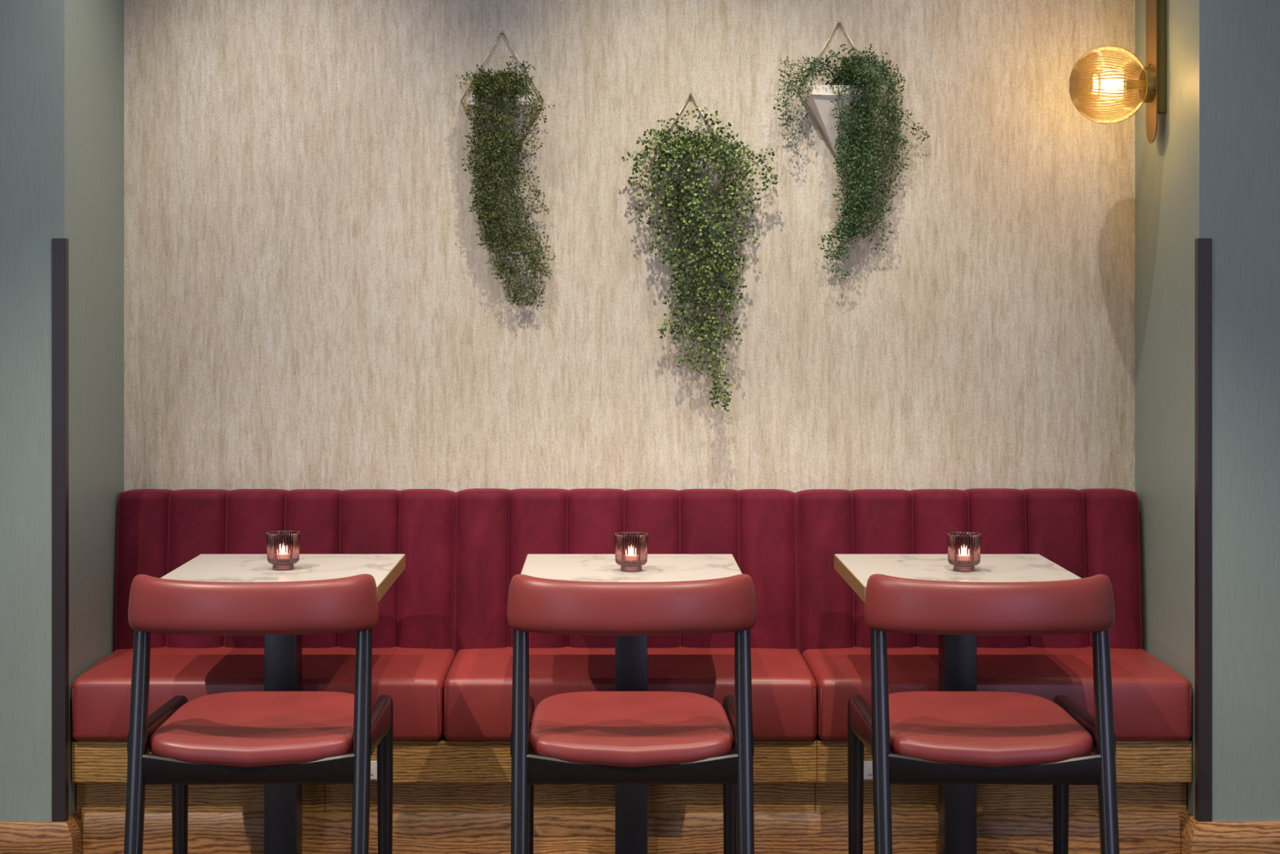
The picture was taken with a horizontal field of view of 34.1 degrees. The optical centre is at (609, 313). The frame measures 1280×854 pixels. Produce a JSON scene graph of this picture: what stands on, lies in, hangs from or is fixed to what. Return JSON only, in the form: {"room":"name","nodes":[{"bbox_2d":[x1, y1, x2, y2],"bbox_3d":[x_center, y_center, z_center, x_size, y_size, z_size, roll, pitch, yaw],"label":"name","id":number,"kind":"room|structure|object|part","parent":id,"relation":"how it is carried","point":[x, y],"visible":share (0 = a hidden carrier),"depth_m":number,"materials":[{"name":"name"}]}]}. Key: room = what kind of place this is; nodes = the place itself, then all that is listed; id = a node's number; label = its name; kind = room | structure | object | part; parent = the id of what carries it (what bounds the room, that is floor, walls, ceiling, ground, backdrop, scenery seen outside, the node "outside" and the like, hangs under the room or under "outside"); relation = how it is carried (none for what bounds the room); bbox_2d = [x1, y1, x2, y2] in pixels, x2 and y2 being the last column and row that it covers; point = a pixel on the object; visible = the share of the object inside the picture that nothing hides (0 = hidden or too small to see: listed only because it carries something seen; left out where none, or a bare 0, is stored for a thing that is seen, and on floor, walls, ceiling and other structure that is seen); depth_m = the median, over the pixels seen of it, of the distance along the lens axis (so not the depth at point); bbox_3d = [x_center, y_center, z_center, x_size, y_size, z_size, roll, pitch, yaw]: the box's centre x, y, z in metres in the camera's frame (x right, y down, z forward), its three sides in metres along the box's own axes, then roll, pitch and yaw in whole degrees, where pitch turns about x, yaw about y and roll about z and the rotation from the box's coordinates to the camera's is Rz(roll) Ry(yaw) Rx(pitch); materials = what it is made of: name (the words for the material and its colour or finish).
{"room":"restaurant","nodes":[
{"label":"restaurant","id":0,"kind":"room"},
{"bbox_2d":[0,0,124,821],"bbox_3d":[-2.609,-0.106,6.186,2.200,3.260,0.847,0,0,0],"label":"wall","id":1,"kind":"structure","parent":0,"point":[62,61],"depth_m":5.76,"materials":[{"name":"grey paint"}]},
{"bbox_2d":[51,238,68,821],"bbox_3d":[-1.524,0.599,5.776,0.038,1.612,0.036,0,0,0],"label":"trim","id":2,"kind":"structure","parent":1,"relation":"attached to","point":[60,246],"depth_m":5.76,"materials":[{"name":"brown metal"}]},
{"bbox_2d":[124,0,1134,493],"bbox_3d":[0.060,-0.106,6.544,3.179,3.260,0.150,0,0,0],"label":"wall","id":3,"kind":"structure","parent":0,"point":[313,300],"depth_m":6.47,"materials":[{"name":"paint"}]},
{"bbox_2d":[460,29,543,173],"bbox_3d":[-0.335,-0.655,6.422,0.260,0.449,0.092,0,0,0],"label":"planter","id":4,"kind":"object","parent":3,"relation":"attached to","point":[468,99],"visible":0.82,"depth_m":6.41,"materials":[{"name":"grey metal"}]},
{"bbox_2d":[455,55,555,306],"bbox_3d":[-0.319,-0.406,6.368,0.310,0.776,0.185,0,0,-3],"label":"trailing plant","id":5,"kind":"object","parent":4,"relation":"in","point":[496,85],"visible":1,"depth_m":6.39,"materials":[{"name":"green plant"}]},
{"bbox_2d":[648,92,726,236],"bbox_3d":[0.250,-0.460,6.422,0.260,0.450,0.092,0,0,0],"label":"planter","id":6,"kind":"object","parent":3,"relation":"attached to","point":[717,181],"visible":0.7,"depth_m":6.40,"materials":[{"name":"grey metal"}]},
{"bbox_2d":[621,105,777,411],"bbox_3d":[0.284,-0.169,6.361,0.476,0.943,0.188,0,0,-9],"label":"trailing plant","id":7,"kind":"object","parent":6,"relation":"in","point":[682,146],"visible":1,"depth_m":6.38,"materials":[{"name":"green plant"}]},
{"bbox_2d":[798,19,881,163],"bbox_3d":[0.711,-0.686,6.422,0.260,0.449,0.092,0,0,0],"label":"planter","id":8,"kind":"object","parent":3,"relation":"attached to","point":[819,103],"visible":0.7,"depth_m":6.41,"materials":[{"name":"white ceramic"}]},
{"bbox_2d":[773,43,929,281],"bbox_3d":[0.745,-0.463,6.375,0.486,0.735,0.152,0,0,0],"label":"trailing plant","id":9,"kind":"object","parent":8,"relation":"in","point":[857,73],"visible":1,"depth_m":6.40,"materials":[{"name":"green plant"}]},
{"bbox_2d":[1134,0,1279,821],"bbox_3d":[2.730,-0.106,6.186,2.200,3.260,0.847,0,0,0],"label":"wall","id":10,"kind":"structure","parent":0,"point":[1211,169],"depth_m":5.76,"materials":[{"name":"grey paint"}]},
{"bbox_2d":[0,810,1279,853],"bbox_3d":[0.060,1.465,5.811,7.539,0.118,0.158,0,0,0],"label":"floor","id":11,"kind":"structure","parent":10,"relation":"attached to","point":[104,833],"depth_m":5.84,"materials":[{"name":"brown wood"}]},
{"bbox_2d":[1068,0,1166,142],"bbox_3d":[1.493,-1.027,6.147,0.272,1.052,0.231,0,0,0],"label":"wall lamp","id":12,"kind":"object","parent":10,"relation":"attached to","point":[1150,84],"visible":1,"depth_m":6.11,"materials":[{"name":"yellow glass"}]},
{"bbox_3d":[1.465,-0.673,6.147,0.216,0.231,0.231,0,0,0],"label":"glass globe","id":13,"kind":"part","parent":12,"relation":"part of"},
{"bbox_3d":[1.479,-0.673,6.147,0.053,0.033,0.033,0,0,0],"label":"bulb","id":14,"kind":"part","parent":12,"relation":"part of","materials":[{"name":"white glass"}]},
{"bbox_2d":[1120,80,1140,89],"bbox_3d":[1.551,-0.673,6.147,0.081,0.028,0.028,0,0,0],"label":"socket","id":15,"kind":"object","parent":12,"relation":"attached to","point":[1125,84],"depth_m":6.14,"materials":[{"name":"gold metal"}]},
{"bbox_3d":[1.597,-1.017,6.147,0.003,1.032,0.120,0,0,0],"label":"plate","id":16,"kind":"part","parent":12,"relation":"part of","materials":[{"name":"gold metal"}]},
{"bbox_2d":[1195,238,1212,821],"bbox_3d":[1.645,0.599,5.776,0.038,1.612,0.036,0,0,0],"label":"trim","id":17,"kind":"structure","parent":10,"relation":"attached to","point":[1203,246],"depth_m":5.76,"materials":[{"name":"brown metal"}]},
{"bbox_3d":[0.000,1.554,2.559,8.000,0.060,8.119,0,0,0],"label":"floor","id":18,"kind":"structure","parent":0,"visible":0},
{"bbox_2d":[124,573,393,853],"bbox_3d":[-0.833,1.067,5.022,0.582,0.921,0.706,0,0,-1],"label":"dining chair","id":19,"kind":"object","parent":18,"relation":"on","point":[236,737],"visible":1,"depth_m":4.78,"materials":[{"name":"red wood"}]},
{"bbox_3d":[-1.086,1.110,4.765,0.041,0.835,0.201,0,0,-1],"label":"leg","id":20,"kind":"part","parent":19,"relation":"part of","materials":[{"name":"black wood"}]},
{"bbox_3d":[-1.096,1.013,5.064,0.037,0.110,0.559,0,0,-1],"label":"rail","id":21,"kind":"part","parent":19,"relation":"part of","materials":[{"name":"black wood"}]},
{"bbox_3d":[-1.100,1.252,5.328,0.042,0.544,0.048,0,0,-1],"label":"leg","id":22,"kind":"part","parent":19,"relation":"part of","materials":[{"name":"black wood"}]},
{"bbox_3d":[-0.829,1.046,4.785,0.486,0.069,0.026,0,0,-1],"label":"rail","id":23,"kind":"part","parent":19,"relation":"part of","materials":[{"name":"black wood"}]},
{"bbox_3d":[-0.834,1.005,5.069,0.484,0.072,0.611,0,0,-1],"label":"seat","id":24,"kind":"part","parent":19,"relation":"part of","materials":[{"name":"red leather"}]},
{"bbox_3d":[-0.829,0.671,4.804,0.582,0.129,0.139,0,0,-1],"label":"backrest","id":25,"kind":"part","parent":19,"relation":"part of","materials":[{"name":"red leather"}]},
{"bbox_3d":[-0.571,1.110,4.774,0.041,0.835,0.201,0,0,-1],"label":"leg","id":26,"kind":"part","parent":19,"relation":"part of","materials":[{"name":"black wood"}]},
{"bbox_3d":[-0.572,1.013,5.073,0.037,0.110,0.559,0,0,-1],"label":"rail","id":27,"kind":"part","parent":19,"relation":"part of","materials":[{"name":"black wood"}]},
{"bbox_3d":[-0.576,1.252,5.338,0.042,0.544,0.048,0,0,-1],"label":"leg","id":28,"kind":"part","parent":19,"relation":"part of","materials":[{"name":"black wood"}]},
{"bbox_2d":[71,488,456,741],"bbox_3d":[-0.994,0.868,6.130,1.051,0.653,0.671,0,0,0],"label":"bench","id":29,"kind":"object","parent":18,"relation":"on","point":[159,531],"visible":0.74,"depth_m":6.30,"materials":[{"name":"red leather"}]},
{"bbox_2d":[71,645,455,741],"bbox_3d":[-0.986,1.102,6.069,1.036,0.185,0.551,0,0,0],"label":"seat cushion","id":30,"kind":"object","parent":29,"relation":"on","point":[415,677],"depth_m":5.81,"materials":[{"name":"red leather"}]},
{"bbox_3d":[-0.992,0.798,6.356,1.032,0.513,0.158,0,0,0],"label":"backrest","id":31,"kind":"part","parent":29,"relation":"part of","materials":[{"name":"red fabric"}]},
{"bbox_2d":[160,554,405,853],"bbox_3d":[-0.898,1.114,5.728,0.600,0.820,0.726,0,0,0],"label":"cafe table","id":32,"kind":"object","parent":18,"relation":"on","point":[282,653],"visible":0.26,"depth_m":5.67,"materials":[{"name":"white stone"}]},
{"bbox_2d":[266,530,300,570],"bbox_3d":[-0.898,0.653,5.726,0.094,0.102,0.094,0,0,0],"label":"candle holder","id":33,"kind":"object","parent":32,"relation":"on","point":[282,546],"visible":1,"depth_m":5.69,"materials":[{"name":"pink glass"}]},
{"bbox_3d":[-0.898,1.134,5.728,0.088,0.752,0.110,0,0,0],"label":"post","id":34,"kind":"part","parent":32,"relation":"part of","materials":[{"name":"black metal"}]},
{"bbox_2d":[443,488,817,741],"bbox_3d":[0.052,0.868,6.130,1.052,0.655,0.671,0,0,0],"label":"bench","id":35,"kind":"object","parent":18,"relation":"on","point":[496,529],"visible":0.73,"depth_m":6.29,"materials":[{"name":"red leather"}]},
{"bbox_3d":[0.049,0.798,6.356,1.044,0.515,0.158,0,0,0],"label":"backrest","id":36,"kind":"part","parent":35,"relation":"part of","materials":[{"name":"red fabric"}]},
{"bbox_2d":[443,645,817,741],"bbox_3d":[0.056,1.102,6.069,1.044,0.185,0.551,0,0,0],"label":"seat cushion","id":37,"kind":"object","parent":35,"relation":"on","point":[477,686],"depth_m":5.81,"materials":[{"name":"red leather"}]},
{"bbox_2d":[520,554,742,853],"bbox_3d":[0.058,1.114,5.728,0.600,0.820,0.726,0,0,0],"label":"cafe table","id":38,"kind":"object","parent":18,"relation":"on","point":[630,651],"visible":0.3,"depth_m":5.67,"materials":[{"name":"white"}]},
{"bbox_2d":[613,531,648,572],"bbox_3d":[0.058,0.653,5.692,0.094,0.102,0.094,0,0,-3],"label":"candle holder","id":39,"kind":"object","parent":38,"relation":"on","point":[631,547],"visible":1,"depth_m":5.66,"materials":[{"name":"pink glass"}]},
{"bbox_3d":[0.058,1.134,5.728,0.088,0.752,0.110,0,0,0],"label":"post","id":40,"kind":"part","parent":38,"relation":"part of","materials":[{"name":"black metal"}]},
{"bbox_2d":[506,573,756,853],"bbox_3d":[0.049,1.067,5.022,0.582,0.921,0.706,0,0,0],"label":"dining chair","id":41,"kind":"object","parent":18,"relation":"on","point":[580,737],"visible":1,"depth_m":4.78,"materials":[{"name":"red leather"}]},
{"bbox_3d":[-0.206,1.110,4.768,0.041,0.835,0.201,0,0,0],"label":"leg","id":42,"kind":"part","parent":41,"relation":"part of","materials":[{"name":"black wood"}]},
{"bbox_3d":[-0.213,1.013,5.067,0.037,0.110,0.559,0,0,0],"label":"rail","id":43,"kind":"part","parent":41,"relation":"part of","materials":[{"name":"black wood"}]},
{"bbox_3d":[-0.215,1.252,5.331,0.042,0.544,0.048,0,0,0],"label":"leg","id":44,"kind":"part","parent":41,"relation":"part of","materials":[{"name":"black wood"}]},
{"bbox_3d":[0.049,1.005,5.069,0.484,0.072,0.611,0,0,0],"label":"seat","id":45,"kind":"part","parent":41,"relation":"part of","materials":[{"name":"red leather"}]},
{"bbox_3d":[0.051,0.671,4.804,0.582,0.129,0.139,0,0,0],"label":"backrest","id":46,"kind":"part","parent":41,"relation":"part of","materials":[{"name":"red leather"}]},
{"bbox_3d":[0.051,1.046,4.785,0.486,0.069,0.026,0,0,0],"label":"rail","id":47,"kind":"part","parent":41,"relation":"part of","materials":[{"name":"black wood"}]},
{"bbox_3d":[0.309,1.252,5.335,0.042,0.544,0.048,0,0,0],"label":"leg","id":48,"kind":"part","parent":41,"relation":"part of","materials":[{"name":"black wood"}]},
{"bbox_3d":[0.311,1.013,5.071,0.037,0.110,0.559,0,0,0],"label":"rail","id":49,"kind":"part","parent":41,"relation":"part of","materials":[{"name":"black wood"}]},
{"bbox_3d":[0.309,1.110,4.771,0.041,0.835,0.201,0,0,0],"label":"leg","id":50,"kind":"part","parent":41,"relation":"part of","materials":[{"name":"black wood"}]},
{"bbox_2d":[71,733,1191,822],"bbox_3d":[0.060,1.359,6.051,3.131,0.327,0.458,0,0,0],"label":"plinth","id":51,"kind":"object","parent":18,"relation":"on","point":[442,775],"visible":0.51,"depth_m":5.87,"materials":[{"name":"brown wood"}]},
{"bbox_2d":[370,760,377,779],"bbox_3d":[-0.692,1.276,5.816,0.086,0.052,0.011,0,0,0],"label":"wall socket","id":52,"kind":"object","parent":51,"relation":"attached to","point":[373,763],"visible":0.21,"depth_m":5.81,"materials":[{"name":"white plastic"}]},
{"bbox_2d":[370,766,373,774],"bbox_3d":[-0.692,1.276,5.812,0.064,0.024,0.004,0,0,0],"label":"outlet","id":53,"kind":"object","parent":52,"relation":"attached to","point":[371,767],"depth_m":5.81,"materials":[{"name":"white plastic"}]},
{"bbox_2d":[863,760,872,779],"bbox_3d":[0.750,1.276,5.816,0.086,0.052,0.011,0,0,0],"label":"wall socket","id":54,"kind":"object","parent":51,"relation":"attached to","point":[868,765],"visible":0.2,"depth_m":5.81,"materials":[{"name":"white plastic"}]},
{"bbox_2d":[867,766,872,774],"bbox_3d":[0.750,1.276,5.812,0.064,0.024,0.004,0,0,0],"label":"outlet","id":55,"kind":"object","parent":54,"relation":"attached to","point":[869,768],"depth_m":5.81,"materials":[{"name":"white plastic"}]},
{"bbox_2d":[834,554,1080,853],"bbox_3d":[0.955,1.114,5.728,0.600,0.820,0.726,0,0,0],"label":"cafe table","id":56,"kind":"object","parent":18,"relation":"on","point":[957,654],"visible":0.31,"depth_m":5.67,"materials":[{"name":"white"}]},
{"bbox_3d":[0.955,1.134,5.728,0.088,0.752,0.110,0,0,0],"label":"post","id":57,"kind":"part","parent":56,"relation":"part of","materials":[{"name":"black metal"}]},
{"bbox_2d":[946,531,981,572],"bbox_3d":[0.967,0.653,5.692,0.094,0.102,0.094,0,0,-5],"label":"candle holder","id":58,"kind":"object","parent":56,"relation":"on","point":[963,548],"visible":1,"depth_m":5.66,"materials":[{"name":"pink glass"}]},
{"bbox_2d":[847,573,1119,853],"bbox_3d":[0.886,1.067,5.022,0.582,0.921,0.706,0,0,1],"label":"dining chair","id":59,"kind":"object","parent":18,"relation":"on","point":[910,737],"visible":1,"depth_m":4.78,"materials":[{"name":"red leather"}]},
{"bbox_3d":[0.629,1.252,5.338,0.042,0.544,0.048,0,0,1],"label":"leg","id":60,"kind":"part","parent":59,"relation":"part of","materials":[{"name":"black wood"}]},
{"bbox_3d":[0.625,1.013,5.073,0.037,0.110,0.559,0,0,1],"label":"rail","id":61,"kind":"part","parent":59,"relation":"part of","materials":[{"name":"black wood"}]},
{"bbox_3d":[0.624,1.110,4.774,0.041,0.835,0.201,0,0,1],"label":"leg","id":62,"kind":"part","parent":59,"relation":"part of","materials":[{"name":"black wood"}]},
{"bbox_3d":[0.882,0.671,4.804,0.582,0.129,0.139,0,0,1],"label":"backrest","id":63,"kind":"part","parent":59,"relation":"part of","materials":[{"name":"red leather"}]},
{"bbox_3d":[0.887,1.005,5.069,0.484,0.072,0.611,0,0,1],"label":"seat","id":64,"kind":"part","parent":59,"relation":"part of","materials":[{"name":"red leather"}]},
{"bbox_3d":[0.882,1.046,4.785,0.486,0.069,0.026,0,0,1],"label":"rail","id":65,"kind":"part","parent":59,"relation":"part of","materials":[{"name":"black wood"}]},
{"bbox_3d":[1.153,1.252,5.328,0.042,0.544,0.048,0,0,1],"label":"leg","id":66,"kind":"part","parent":59,"relation":"part of","materials":[{"name":"black wood"}]},
{"bbox_3d":[1.149,1.013,5.064,0.037,0.110,0.559,0,0,1],"label":"rail","id":67,"kind":"part","parent":59,"relation":"part of","materials":[{"name":"black wood"}]},
{"bbox_3d":[1.139,1.110,4.765,0.041,0.835,0.201,0,0,1],"label":"leg","id":68,"kind":"part","parent":59,"relation":"part of","materials":[{"name":"black wood"}]},
{"bbox_2d":[795,488,1191,741],"bbox_3d":[1.100,0.868,6.130,1.056,0.655,0.671,0,0,0],"label":"bench","id":69,"kind":"object","parent":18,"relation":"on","point":[1092,531],"visible":0.7,"depth_m":6.30,"materials":[{"name":"red leather"}]},
{"bbox_3d":[1.095,0.798,6.356,1.044,0.515,0.158,0,0,0],"label":"backrest","id":70,"kind":"part","parent":69,"relation":"part of","materials":[{"name":"red fabric"}]},
{"bbox_2d":[801,645,1191,741],"bbox_3d":[1.103,1.102,6.069,1.044,0.185,0.551,0,0,0],"label":"seat cushion","id":71,"kind":"object","parent":69,"relation":"on","point":[1152,701],"depth_m":5.81,"materials":[{"name":"red leather"}]}
]}

